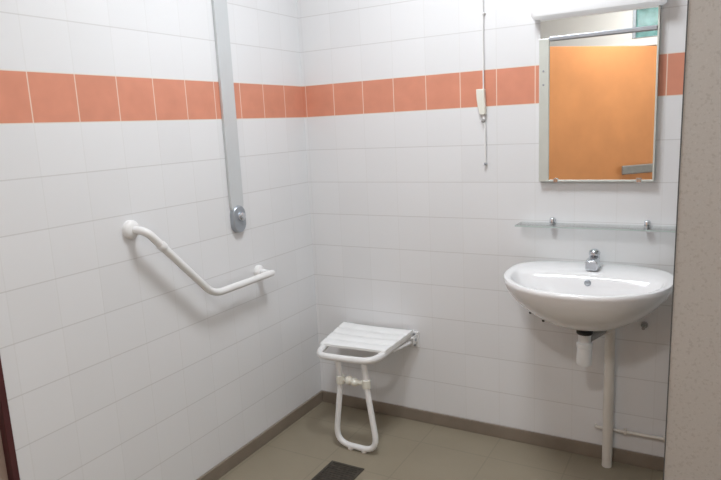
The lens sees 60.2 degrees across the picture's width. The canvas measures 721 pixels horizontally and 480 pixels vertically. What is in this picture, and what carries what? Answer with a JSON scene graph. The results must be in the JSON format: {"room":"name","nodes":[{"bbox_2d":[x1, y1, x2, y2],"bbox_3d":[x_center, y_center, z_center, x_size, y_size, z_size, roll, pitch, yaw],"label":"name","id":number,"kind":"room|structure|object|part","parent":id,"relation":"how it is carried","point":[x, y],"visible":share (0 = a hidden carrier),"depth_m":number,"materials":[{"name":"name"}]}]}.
{"room":"accessible shower room","nodes":[
{"label":"accessible shower room","id":0,"kind":"room"},
{"bbox_2d":[0,0,321,479],"bbox_3d":[-1.503,0.024,0.862,0.120,2.500,4.900,3,12,29],"label":"wall","id":1,"kind":"structure","parent":0,"point":[116,363],"depth_m":2.11,"materials":[{"name":"white tile"}]},
{"bbox_2d":[0,432,7,479],"bbox_3d":[-1.239,0.153,1.243,0.099,2.072,0.924,3,12,29],"label":"door","id":2,"kind":"structure","parent":1,"relation":"in","point":[3,471],"depth_m":1.74,"materials":[{"name":"brown wood"}]},
{"bbox_2d":[0,357,19,479],"bbox_3d":[-1.272,0.144,1.260,0.104,2.100,0.962,3,12,29],"label":"trim","id":3,"kind":"structure","parent":1,"relation":"attached to","point":[5,422],"depth_m":1.72,"materials":[{"name":"brown wood"}]},
{"bbox_2d":[122,220,274,295],"bbox_3d":[-0.568,0.051,2.332,0.082,0.350,0.696,3,12,29],"label":"grab bar","id":4,"kind":"object","parent":1,"relation":"attached to","point":[131,229],"visible":1,"depth_m":2.19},
{"bbox_2d":[211,0,245,232],"bbox_3d":[-0.514,-0.665,2.398,0.036,1.293,0.075,3,12,29],"label":"wall rail","id":5,"kind":"object","parent":1,"relation":"attached to","point":[219,7],"visible":1,"depth_m":2.43,"materials":[{"name":"grey metal"}]},
{"bbox_3d":[-0.475,-0.094,2.501,0.016,0.038,0.038,3,12,29],"label":"knob","id":6,"kind":"part","parent":5,"relation":"part of","materials":[{"name":"silver metal"}]},
{"bbox_2d":[197,390,322,479],"bbox_3d":[-0.567,0.925,2.484,0.009,0.057,1.540,3,12,29],"label":"baseboard","id":7,"kind":"structure","parent":1,"relation":"attached to","point":[233,460],"depth_m":2.71,"materials":[{"name":"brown tile"}]},
{"bbox_2d":[218,402,662,479],"bbox_3d":[-0.336,1.339,0.542,2.590,0.080,5.020,3,12,29],"label":"floor","id":8,"kind":"structure","parent":0,"point":[407,449],"depth_m":2.58,"materials":[{"name":"tile"}]},
{"bbox_2d":[311,460,363,479],"bbox_3d":[-0.089,0.931,2.471,0.153,0.003,0.154,3,12,29],"label":"floor drain","id":9,"kind":"object","parent":8,"relation":"on","point":[335,470],"visible":1,"depth_m":2.48,"materials":[{"name":"grey metal"}]},
{"bbox_2d":[317,322,418,453],"bbox_3d":[0.020,0.644,2.775,0.382,0.448,0.368,3,12,29],"label":"shower seat","id":10,"kind":"object","parent":8,"relation":"on","point":[384,341],"visible":1,"depth_m":2.67,"materials":[{"name":"white plastic"}]},
{"bbox_3d":[-0.022,0.701,2.624,0.213,0.386,0.049,3,12,29],"label":"leg","id":11,"kind":"part","parent":10,"relation":"part of","materials":[{"name":"white metal"}]},
{"bbox_3d":[-0.002,0.458,2.738,0.358,0.053,0.349,3,12,29],"label":"tube frame","id":12,"kind":"part","parent":10,"relation":"part of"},
{"bbox_2d":[602,329,615,467],"bbox_3d":[0.945,0.601,2.384,0.058,0.585,0.038,-9,12,-30],"label":"pipe","id":13,"kind":"object","parent":8,"relation":"on","point":[609,349],"visible":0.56,"depth_m":2.38,"materials":[{"name":"white plastic"}]},
{"bbox_2d":[663,0,720,479],"bbox_3d":[1.159,-0.061,1.452,0.764,2.200,0.044,3,12,29],"label":"partition panel","id":14,"kind":"object","parent":8,"relation":"on","point":[692,449],"visible":1,"depth_m":1.62,"materials":[{"name":"laminate"}]},
{"bbox_2d":[297,0,687,456],"bbox_3d":[0.799,-0.370,2.401,2.590,2.500,0.120,3,12,29],"label":"wall","id":15,"kind":"structure","parent":0,"point":[411,228],"depth_m":2.60,"materials":[{"name":"white tile"}]},
{"bbox_2d":[322,391,663,470],"bbox_3d":[0.830,0.842,2.564,2.341,0.057,0.009,3,12,29],"label":"baseboard","id":16,"kind":"structure","parent":15,"relation":"attached to","point":[638,459],"depth_m":2.68,"materials":[{"name":"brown tile"}]},
{"bbox_2d":[504,261,672,330],"bbox_3d":[0.789,0.244,2.201,0.565,0.237,0.452,3,12,29],"label":"washbasin","id":17,"kind":"object","parent":15,"relation":"attached to","point":[568,295],"visible":0.96,"depth_m":2.13,"materials":[{"name":"white ceramic"}]},
{"bbox_2d":[576,330,606,366],"bbox_3d":[0.842,0.378,2.275,0.057,0.131,0.166,7,14,42],"label":"trap","id":18,"kind":"object","parent":17,"relation":"attached to","point":[584,345],"visible":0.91,"depth_m":2.22,"materials":[{"name":"white plastic"}]},
{"bbox_3d":[0.863,0.345,2.277,0.029,0.029,0.122,7,14,44],"label":"outlet arm","id":19,"kind":"part","parent":18,"relation":"part of","materials":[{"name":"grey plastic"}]},
{"bbox_2d":[585,249,600,270],"bbox_3d":[0.859,0.074,2.293,0.048,0.075,0.094,3,12,29],"label":"mixer tap","id":20,"kind":"object","parent":17,"relation":"on","point":[592,263],"visible":1,"depth_m":2.26,"materials":[{"name":"silver metal"}]},
{"bbox_3d":[0.855,0.086,2.287,0.044,0.041,0.075,3,12,29],"label":"spout","id":21,"kind":"part","parent":20,"relation":"part of","materials":[{"name":"silver metal"}]},
{"bbox_3d":[0.866,0.046,2.301,0.041,0.024,0.056,3,12,29],"label":"lever","id":22,"kind":"part","parent":20,"relation":"part of","materials":[{"name":"silver metal"}]},
{"bbox_2d":[515,217,675,232],"bbox_3d":[0.863,-0.054,2.297,0.560,0.038,0.110,3,12,29],"label":"glass shelf","id":23,"kind":"object","parent":15,"relation":"attached to","point":[551,224],"visible":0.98,"depth_m":2.28,"materials":[{"name":"clear glass"}]},
{"bbox_3d":[0.862,-0.050,2.296,0.560,0.005,0.101,3,12,29],"label":"shelf glass","id":24,"kind":"part","parent":23,"relation":"part of","materials":[{"name":"clear glass"}]},
{"bbox_2d":[530,0,666,19],"bbox_3d":[0.822,-0.850,2.171,0.446,0.107,0.077,3,12,29],"label":"lamp","id":25,"kind":"object","parent":15,"relation":"attached to","point":[539,9],"visible":1,"depth_m":2.18,"materials":[{"name":"plastic"}]},
{"bbox_2d":[539,5,660,182],"bbox_3d":[0.853,-0.510,2.253,0.404,0.600,0.028,3,12,29],"label":"wall mirror","id":26,"kind":"object","parent":15,"relation":"attached to","point":[598,72],"visible":0.98,"depth_m":2.24,"materials":[{"name":"mirror glass"},{"name":"pale aluminium"},{"name":"grey metal"}]},
{"bbox_3d":[0.884,-0.220,2.299,0.364,0.006,0.025,3,12,29],"label":"rail","id":27,"kind":"part","parent":26,"relation":"part of","materials":[{"name":"metal"}]},
{"bbox_3d":[0.852,-0.730,2.197,0.360,0.016,0.009,3,12,29],"label":"cross rail","id":28,"kind":"part","parent":26,"relation":"part of","materials":[{"name":"grey metal"}]},
{"bbox_3d":[1.027,-0.505,2.156,0.006,0.591,0.025,3,12,29],"label":"edge rail","id":29,"kind":"part","parent":26,"relation":"part of","materials":[{"name":"metal"}]},
{"bbox_2d":[594,424,664,441],"bbox_3d":[1.117,0.814,2.384,0.421,0.148,0.026,3,12,29],"label":"pipe","id":30,"kind":"object","parent":15,"relation":"attached to","point":[625,432],"visible":0.53,"depth_m":2.40,"materials":[{"name":"white plastic"}]},
{"bbox_3d":[-0.460,-1.196,0.078,2.590,0.080,5.020,3,12,29],"label":"ceiling","id":31,"kind":"structure","parent":0,"visible":0},
{"bbox_2d":[476,0,486,164],"bbox_3d":[0.460,-0.950,2.387,0.036,1.322,0.027,3,12,29],"label":"pull cord","id":32,"kind":"object","parent":31,"relation":"hanging from","point":[480,93],"visible":1,"depth_m":2.45,"materials":[{"name":"beige plastic"}]},
{"bbox_3d":[0.478,-0.546,2.459,0.036,0.100,0.022,3,12,29],"label":"handle","id":33,"kind":"part","parent":32,"relation":"part of","materials":[{"name":"beige plastic"}]},
{"bbox_3d":[0.460,-1.093,2.355,0.006,1.030,0.007,-1,10,7],"label":"cord","id":34,"kind":"part","parent":32,"relation":"part of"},
{"bbox_3d":[0.494,-0.402,2.482,0.014,0.193,0.010,-2,10,3],"label":"cord","id":35,"kind":"part","parent":32,"relation":"part of","materials":[{"name":"white plastic"}]}
]}

